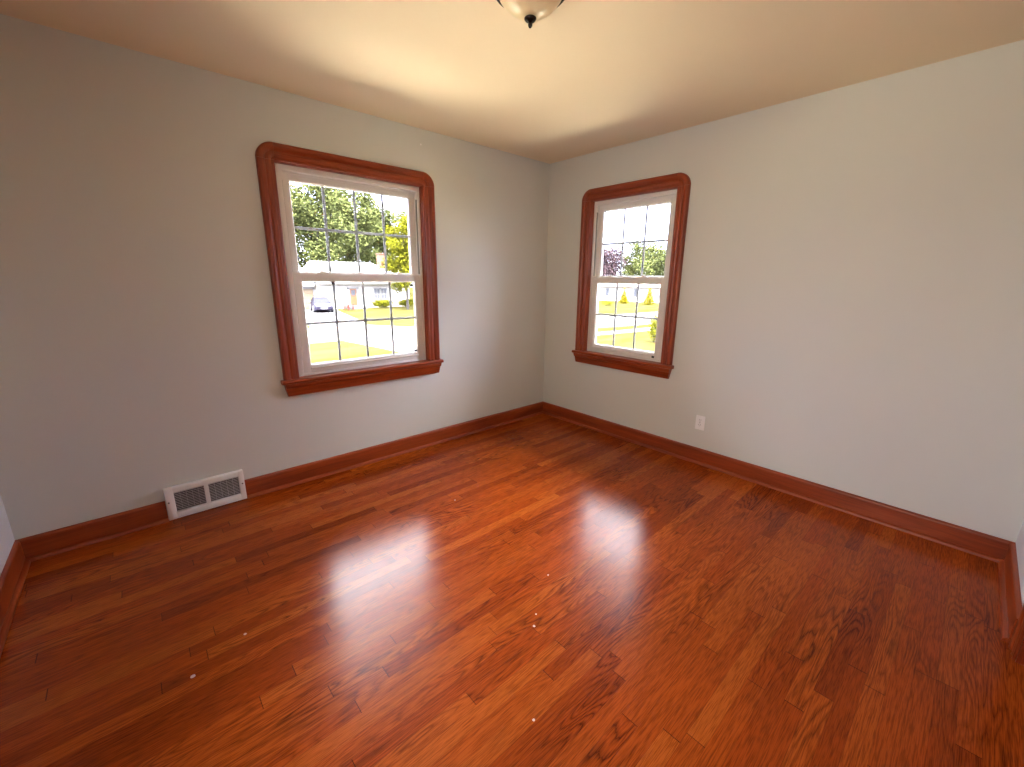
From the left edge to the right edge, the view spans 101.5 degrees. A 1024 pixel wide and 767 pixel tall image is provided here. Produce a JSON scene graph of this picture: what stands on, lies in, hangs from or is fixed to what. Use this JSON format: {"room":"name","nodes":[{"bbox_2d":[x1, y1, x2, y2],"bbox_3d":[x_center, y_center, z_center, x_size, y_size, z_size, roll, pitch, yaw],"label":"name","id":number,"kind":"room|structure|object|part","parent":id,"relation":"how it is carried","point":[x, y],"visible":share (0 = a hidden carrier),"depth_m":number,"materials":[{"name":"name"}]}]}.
{"room":"empty bedroom","nodes":[
{"label":"empty bedroom","id":0,"kind":"room"},
{"bbox_2d":[0,495,14,574],"bbox_3d":[-1.400,0.023,0.535,0.200,2.440,3.297,-12,19,-41],"label":"wall","id":1,"kind":"structure","parent":0,"point":[7,540],"depth_m":1.95,"materials":[{"name":"paint"}]},
{"bbox_2d":[0,541,30,656],"bbox_3d":[-1.714,1.022,1.312,0.035,0.121,2.092,-12,19,-41],"label":"baseboard","id":2,"kind":"structure","parent":1,"relation":"attached to","point":[13,575],"depth_m":1.84,"materials":[{"name":"brown wood"}]},
{"bbox_2d":[0,14,549,539],"bbox_3d":[-1.110,-0.605,3.073,4.130,2.440,0.200,-12,19,-41],"label":"wall","id":3,"kind":"structure","parent":0,"point":[140,352],"depth_m":2.28,"materials":[{"name":"grey paint"}]},
{"bbox_2d":[163,469,246,519],"bbox_3d":[-1.855,0.671,2.546,0.392,0.196,0.034,-12,19,-41],"label":"air vent","id":4,"kind":"object","parent":3,"relation":"in","point":[196,496],"visible":1,"depth_m":2.53,"materials":[{"name":"white metal"}]},
{"bbox_2d":[173,486,206,510],"bbox_3d":[-1.913,0.682,2.489,0.145,0.122,0.015,-12,19,-41],"label":"grille","id":5,"kind":"object","parent":4,"relation":"attached to","point":[189,498],"depth_m":2.49,"materials":[{"name":"grey metal"}]},
{"bbox_2d":[208,477,240,501],"bbox_3d":[-1.786,0.655,2.600,0.157,0.122,0.015,-12,19,-41],"label":"grille","id":6,"kind":"object","parent":4,"relation":"attached to","point":[224,489],"depth_m":2.60,"materials":[{"name":"grey metal"}]},
{"bbox_2d":[15,401,543,561],"bbox_3d":[-1.042,0.542,3.268,3.730,0.121,0.035,-12,19,-41],"label":"baseboard","id":7,"kind":"structure","parent":3,"relation":"attached to","point":[61,540],"depth_m":2.81,"materials":[{"name":"brown wood"}]},
{"bbox_2d":[255,141,443,396],"bbox_3d":[-1.086,-0.757,2.998,1.213,1.528,0.224,-12,19,-41],"label":"window","id":8,"kind":"structure","parent":3,"relation":"in","point":[278,165],"depth_m":2.87,"materials":[{"name":"brown wood"}]},
{"bbox_3d":[-1.440,-0.667,2.588,0.095,1.318,0.033,-12,19,-41],"label":"casing","id":9,"kind":"part","parent":8,"relation":"part of","materials":[{"name":"brown wood"}]},
{"bbox_3d":[-1.030,-1.438,2.771,0.991,0.095,0.033,-12,19,-41],"label":"head casing","id":10,"kind":"part","parent":8,"relation":"part of","materials":[{"name":"brown wood"}]},
{"bbox_3d":[-1.098,-1.066,2.954,0.922,0.648,0.032,-12,19,-41],"label":"sash","id":11,"kind":"part","parent":8,"relation":"part of","materials":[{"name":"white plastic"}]},
{"bbox_3d":[-1.106,-0.769,3.017,0.983,1.315,0.115,-12,19,-41],"label":"vinyl frame","id":12,"kind":"part","parent":8,"relation":"part of","materials":[{"name":"white plastic"}]},
{"bbox_3d":[-1.098,-1.066,2.954,0.816,0.546,0.016,-12,19,-41],"label":"glass pane","id":13,"kind":"part","parent":8,"relation":"part of","materials":[{"name":"clear glass"}]},
{"bbox_3d":[-1.077,-0.462,3.074,0.922,0.662,0.032,-12,19,-41],"label":"sash","id":14,"kind":"part","parent":8,"relation":"part of","materials":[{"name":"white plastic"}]},
{"bbox_3d":[-1.065,-0.169,3.129,0.826,0.012,0.014,-12,19,-41],"label":"lift rail","id":15,"kind":"part","parent":8,"relation":"part of","materials":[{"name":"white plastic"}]},
{"bbox_3d":[-0.633,-0.835,3.296,0.095,1.318,0.033,-12,19,-41],"label":"casing","id":16,"kind":"part","parent":8,"relation":"part of","materials":[{"name":"brown wood"}]},
{"bbox_2d":[0,414,1023,766],"bbox_3d":[0.048,0.961,2.124,4.130,0.120,3.697,-12,19,-41],"label":"floor","id":17,"kind":"structure","parent":0,"point":[542,590],"depth_m":1.69,"materials":[{"name":"brown wood"}]},
{"bbox_2d":[0,0,1023,163],"bbox_3d":[0.072,-1.586,1.490,4.130,0.250,3.697,-12,19,-41],"label":"ceiling","id":18,"kind":"structure","parent":0,"point":[589,76],"depth_m":1.97,"materials":[{"name":"beige paint"}]},
{"bbox_2d":[497,0,563,27],"bbox_3d":[0.068,-1.392,1.537,0.268,0.149,0.268,-12,19,-41],"label":"ceiling light","id":19,"kind":"object","parent":18,"relation":"attached to","point":[528,11],"visible":1,"depth_m":1.52,"materials":[{"name":"white glass"}]},
{"bbox_2d":[543,40,1023,542],"bbox_3d":[1.587,-0.567,3.022,0.200,2.440,3.497,-12,19,-41],"label":"wall","id":20,"kind":"structure","parent":0,"point":[850,317],"depth_m":2.44,"materials":[{"name":"grey paint"}]},
{"bbox_2d":[572,172,690,378],"bbox_3d":[0.997,-0.876,3.557,0.224,1.528,1.007,-12,19,-41],"label":"window","id":21,"kind":"structure","parent":20,"relation":"in","point":[674,189],"depth_m":3.50,"materials":[{"name":"brown wood"}]},
{"bbox_3d":[0.647,-0.954,3.823,0.033,1.318,0.095,-12,19,-41],"label":"casing","id":22,"kind":"part","parent":21,"relation":"part of","materials":[{"name":"brown wood"}]},
{"bbox_3d":[0.965,-0.289,3.690,0.014,0.012,0.622,-12,19,-41],"label":"lift rail","id":23,"kind":"part","parent":21,"relation":"part of","materials":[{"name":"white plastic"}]},
{"bbox_3d":[0.984,-0.581,3.633,0.032,0.662,0.718,-12,19,-41],"label":"sash","id":24,"kind":"part","parent":21,"relation":"part of","materials":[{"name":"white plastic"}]},
{"bbox_3d":[1.019,-0.887,3.575,0.115,1.315,0.777,-12,19,-41],"label":"vinyl frame","id":25,"kind":"part","parent":21,"relation":"part of","materials":[{"name":"white plastic"}]},
{"bbox_3d":[0.949,-1.559,3.336,0.033,0.095,0.785,-12,19,-41],"label":"head casing","id":26,"kind":"part","parent":21,"relation":"part of","materials":[{"name":"brown wood"}]},
{"bbox_3d":[1.020,-1.184,3.511,0.032,0.648,0.718,-12,19,-41],"label":"sash","id":27,"kind":"part","parent":21,"relation":"part of","materials":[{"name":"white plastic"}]},
{"bbox_3d":[1.236,-0.791,3.190,0.033,1.318,0.095,-12,19,-41],"label":"casing","id":28,"kind":"part","parent":21,"relation":"part of","materials":[{"name":"brown wood"}]},
{"bbox_2d":[695,415,704,430],"bbox_3d":[1.450,0.302,3.225,0.009,0.114,0.070,-12,19,-41],"label":"wall outlet","id":29,"kind":"object","parent":20,"relation":"attached to","point":[700,420],"visible":1,"depth_m":3.22,"materials":[{"name":"white plastic"}]},
{"bbox_2d":[543,402,1015,562],"bbox_3d":[1.428,0.560,3.291,0.035,0.121,3.279,-12,19,-41],"label":"baseboard","id":30,"kind":"structure","parent":20,"relation":"attached to","point":[967,540],"depth_m":2.71,"materials":[{"name":"brown wood"}]},
{"bbox_2d":[1016,520,1023,606],"bbox_3d":[1.156,0.059,0.492,3.930,2.440,0.200,-12,19,-41],"label":"wall","id":31,"kind":"structure","parent":0,"point":[1020,539],"depth_m":1.93,"materials":[{"name":"paint"}]},
{"bbox_2d":[998,543,1021,642],"bbox_3d":[1.142,1.146,0.922,3.692,0.121,0.035,-12,19,-41],"label":"baseboard","id":32,"kind":"structure","parent":31,"relation":"attached to","point":[1009,582],"depth_m":1.83,"materials":[{"name":"brown wood"}]},
{"bbox_3d":[1.135,1.194,0.940,3.692,0.019,0.017,-12,19,-41],"label":"shoe molding","id":33,"kind":"part","parent":32,"relation":"part of","materials":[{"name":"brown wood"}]},
{"bbox_2d":[1009,605,1023,665],"bbox_3d":[1.694,0.095,1.018,0.955,2.125,0.224,-12,19,-41],"label":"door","id":34,"kind":"structure","parent":31,"relation":"in","point":[1016,645],"depth_m":1.58,"materials":[{"name":"brown wood"}]},
{"label":"outside","id":35,"kind":"structure","parent":0,"visible":0},
{"bbox_2d":[307,287,658,362],"bbox_3d":[-6.406,-15.811,77.475,210.000,0.050,180.000,-12,19,-41],"label":"lawn","id":36,"kind":"structure","parent":35,"point":[326,351],"depth_m":27.09,"materials":[{"name":"green plant"}]},
{"bbox_2d":[290,182,354,266],"bbox_3d":[-28.807,-21.503,60.394,11.797,18.927,12.477,3,14,11],"label":"leafy tree","id":37,"kind":"object","parent":36,"relation":"on","point":[306,208],"visible":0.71,"depth_m":58.56,"materials":[{"name":"green plant"}]},
{"bbox_2d":[342,300,353,310],"bbox_3d":[-17.673,-8.449,45.050,0.940,1.100,0.920,5,15,19],"label":"garden chair","id":38,"kind":"object","parent":36,"relation":"on","point":[345,304],"visible":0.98,"depth_m":44.99,"materials":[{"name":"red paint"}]},
{"bbox_2d":[318,189,384,263],"bbox_3d":[-30.213,-26.910,77.075,13.100,21.343,13.683,-12,19,-41],"label":"leafy tree","id":39,"kind":"object","parent":36,"relation":"on","point":[373,219],"visible":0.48,"depth_m":75.52,"materials":[{"name":"green plant"}]},
{"bbox_2d":[299,253,412,308],"bbox_3d":[-21.282,-12.207,49.003,17.300,6.420,10.400,-12,19,-41],"label":"house","id":40,"kind":"structure","parent":36,"relation":"on","point":[351,292],"depth_m":48.13,"materials":[{"name":"beige"}]},
{"bbox_3d":[-18.143,-9.898,47.875,0.740,1.860,0.080,-12,19,-41],"label":"door","id":41,"kind":"part","parent":40,"relation":"part of","materials":[{"name":"wood"}]},
{"bbox_3d":[-18.140,-9.964,47.855,1.280,2.000,0.090,-12,19,-41],"label":"door frame","id":42,"kind":"part","parent":40,"relation":"part of","materials":[{"name":"white wood"}]},
{"bbox_3d":[-16.016,-10.617,49.669,0.640,1.210,0.020,-12,19,-41],"label":"pane","id":43,"kind":"part","parent":40,"relation":"part of","materials":[{"name":"grey glass"}]},
{"bbox_3d":[-15.384,-10.748,50.222,0.640,1.210,0.020,-12,19,-41],"label":"pane","id":44,"kind":"part","parent":40,"relation":"part of","materials":[{"name":"grey glass"}]},
{"bbox_2d":[352,194,399,270],"bbox_3d":[-31.536,-31.867,96.361,14.772,21.634,14.594,-12,19,-41],"label":"leafy tree","id":45,"kind":"object","parent":36,"relation":"on","point":[378,243],"visible":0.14,"depth_m":92.94,"materials":[{"name":"green plant"}]},
{"bbox_2d":[371,299,392,307],"bbox_3d":[-15.168,-9.325,49.004,2.886,1.034,1.139,-12,19,-41],"label":"clipped hedge","id":46,"kind":"object","parent":36,"relation":"on","point":[378,303],"visible":0.94,"depth_m":48.76,"materials":[{"name":"green plant"}]},
{"bbox_2d":[379,215,412,309],"bbox_3d":[-11.576,-13.291,45.941,5.615,10.280,5.771,-12,19,-41],"label":"leafy tree","id":47,"kind":"object","parent":36,"relation":"on","point":[401,250],"visible":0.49,"depth_m":44.82,"materials":[{"name":"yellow plant"}]},
{"bbox_2d":[391,208,406,244],"bbox_3d":[-19.306,-27.587,86.739,11.451,18.196,10.993,-12,19,-41],"label":"leafy tree","id":48,"kind":"object","parent":36,"relation":"on","point":[403,212],"visible":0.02,"depth_m":83.90,"materials":[{"name":"green plant"}]},
{"bbox_2d":[398,298,413,306],"bbox_3d":[-12.769,-9.873,51.112,2.774,1.121,1.142,-12,19,-41],"label":"clipped hedge","id":49,"kind":"object","parent":36,"relation":"on","point":[403,301],"visible":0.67,"depth_m":50.77,"materials":[{"name":"green plant"}]},
{"bbox_2d":[602,300,613,305],"bbox_3d":[13.073,-11.033,57.386,2.360,0.826,1.738,-12,19,-41],"label":"shrub","id":50,"kind":"object","parent":36,"relation":"on","point":[603,302],"visible":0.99,"depth_m":57.18,"materials":[{"name":"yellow plant"}]},
{"bbox_2d":[602,246,627,275],"bbox_3d":[21.697,-26.779,97.047,11.603,12.409,10.783,-12,19,-41],"label":"leafy tree","id":51,"kind":"object","parent":36,"relation":"on","point":[610,268],"visible":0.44,"depth_m":94.38,"materials":[{"name":"purple plant"}]},
{"bbox_2d":[619,288,628,303],"bbox_3d":[16.973,-13.375,63.330,1.668,2.734,1.732,0,14,-4],"label":"conical shrub","id":52,"kind":"object","parent":36,"relation":"on","point":[624,297],"visible":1,"depth_m":63.18,"materials":[{"name":"yellow plant"}]},
{"bbox_2d":[599,284,660,302],"bbox_3d":[22.510,-16.134,71.278,9.000,4.100,19.500,-12,19,-41],"label":"house","id":53,"kind":"structure","parent":36,"relation":"on","point":[607,292],"depth_m":68.98,"materials":[{"name":"beige"}]},
{"bbox_2d":[620,238,660,275],"bbox_3d":[31.856,-29.224,104.676,12.643,13.659,12.489,-12,19,-41],"label":"leafy tree","id":54,"kind":"object","parent":36,"relation":"on","point":[630,269],"visible":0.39,"depth_m":102.20,"materials":[{"name":"green plant"}]},
{"bbox_2d":[643,284,654,304],"bbox_3d":[19.781,-12.821,60.164,2.128,3.237,2.097,-12,19,-41],"label":"conical shrub","id":55,"kind":"object","parent":36,"relation":"on","point":[650,298],"visible":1,"depth_m":60.09,"materials":[{"name":"yellow plant"}]},
{"bbox_2d":[635,242,665,275],"bbox_3d":[32.263,-23.663,85.521,13.098,12.117,12.921,-12,19,-41],"label":"leafy tree","id":56,"kind":"object","parent":36,"relation":"on","point":[659,257],"visible":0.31,"depth_m":84.27,"materials":[{"name":"green plant"}]},
{"bbox_2d":[647,315,657,341],"bbox_3d":[8.084,-3.094,23.548,1.007,1.628,0.970,-12,19,-41],"label":"shrub","id":57,"kind":"object","parent":36,"relation":"on","point":[653,325],"visible":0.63,"depth_m":23.45,"materials":[{"name":"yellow plant"}]},
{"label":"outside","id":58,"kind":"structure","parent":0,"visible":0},
{"bbox_2d":[308,312,657,343],"bbox_3d":[11.895,-5.365,36.039,180.000,0.050,20.000,-12,19,-41],"label":"road","id":59,"kind":"structure","parent":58,"point":[603,321],"depth_m":26.93,"materials":[{"name":"grey asphalt"}]},
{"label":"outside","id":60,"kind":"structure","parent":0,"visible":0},
{"bbox_2d":[305,309,401,332],"bbox_3d":[-16.538,-5.746,36.526,7.014,0.050,22.351,-9,17,-35],"label":"driveway","id":61,"kind":"structure","parent":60,"point":[318,316],"depth_m":31.26,"materials":[{"name":"concrete"}]},
{"bbox_2d":[310,296,333,312],"bbox_3d":[-19.596,-8.150,42.969,2.120,1.450,4.645,-7,16,-29],"label":"car","id":62,"kind":"object","parent":61,"relation":"on","point":[322,303],"visible":1,"depth_m":41.76,"materials":[{"name":"paint"}]},
{"bbox_3d":[-19.804,-8.663,43.218,1.680,0.480,3.100,-7,16,-29],"label":"glass","id":63,"kind":"part","parent":62,"relation":"part of","materials":[{"name":"glass"}]},
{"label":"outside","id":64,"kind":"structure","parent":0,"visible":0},
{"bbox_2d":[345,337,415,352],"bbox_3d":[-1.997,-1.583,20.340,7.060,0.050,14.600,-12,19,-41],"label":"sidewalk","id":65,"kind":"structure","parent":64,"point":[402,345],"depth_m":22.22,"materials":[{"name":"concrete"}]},
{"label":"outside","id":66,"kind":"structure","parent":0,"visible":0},
{"bbox_2d":[597,327,655,335],"bbox_3d":[19.418,-5.474,36.784,48.241,0.050,1.249,-9,17,-34],"label":"sidewalk","id":67,"kind":"structure","parent":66,"point":[639,329],"depth_m":28.42,"materials":[{"name":"concrete"}]}
]}

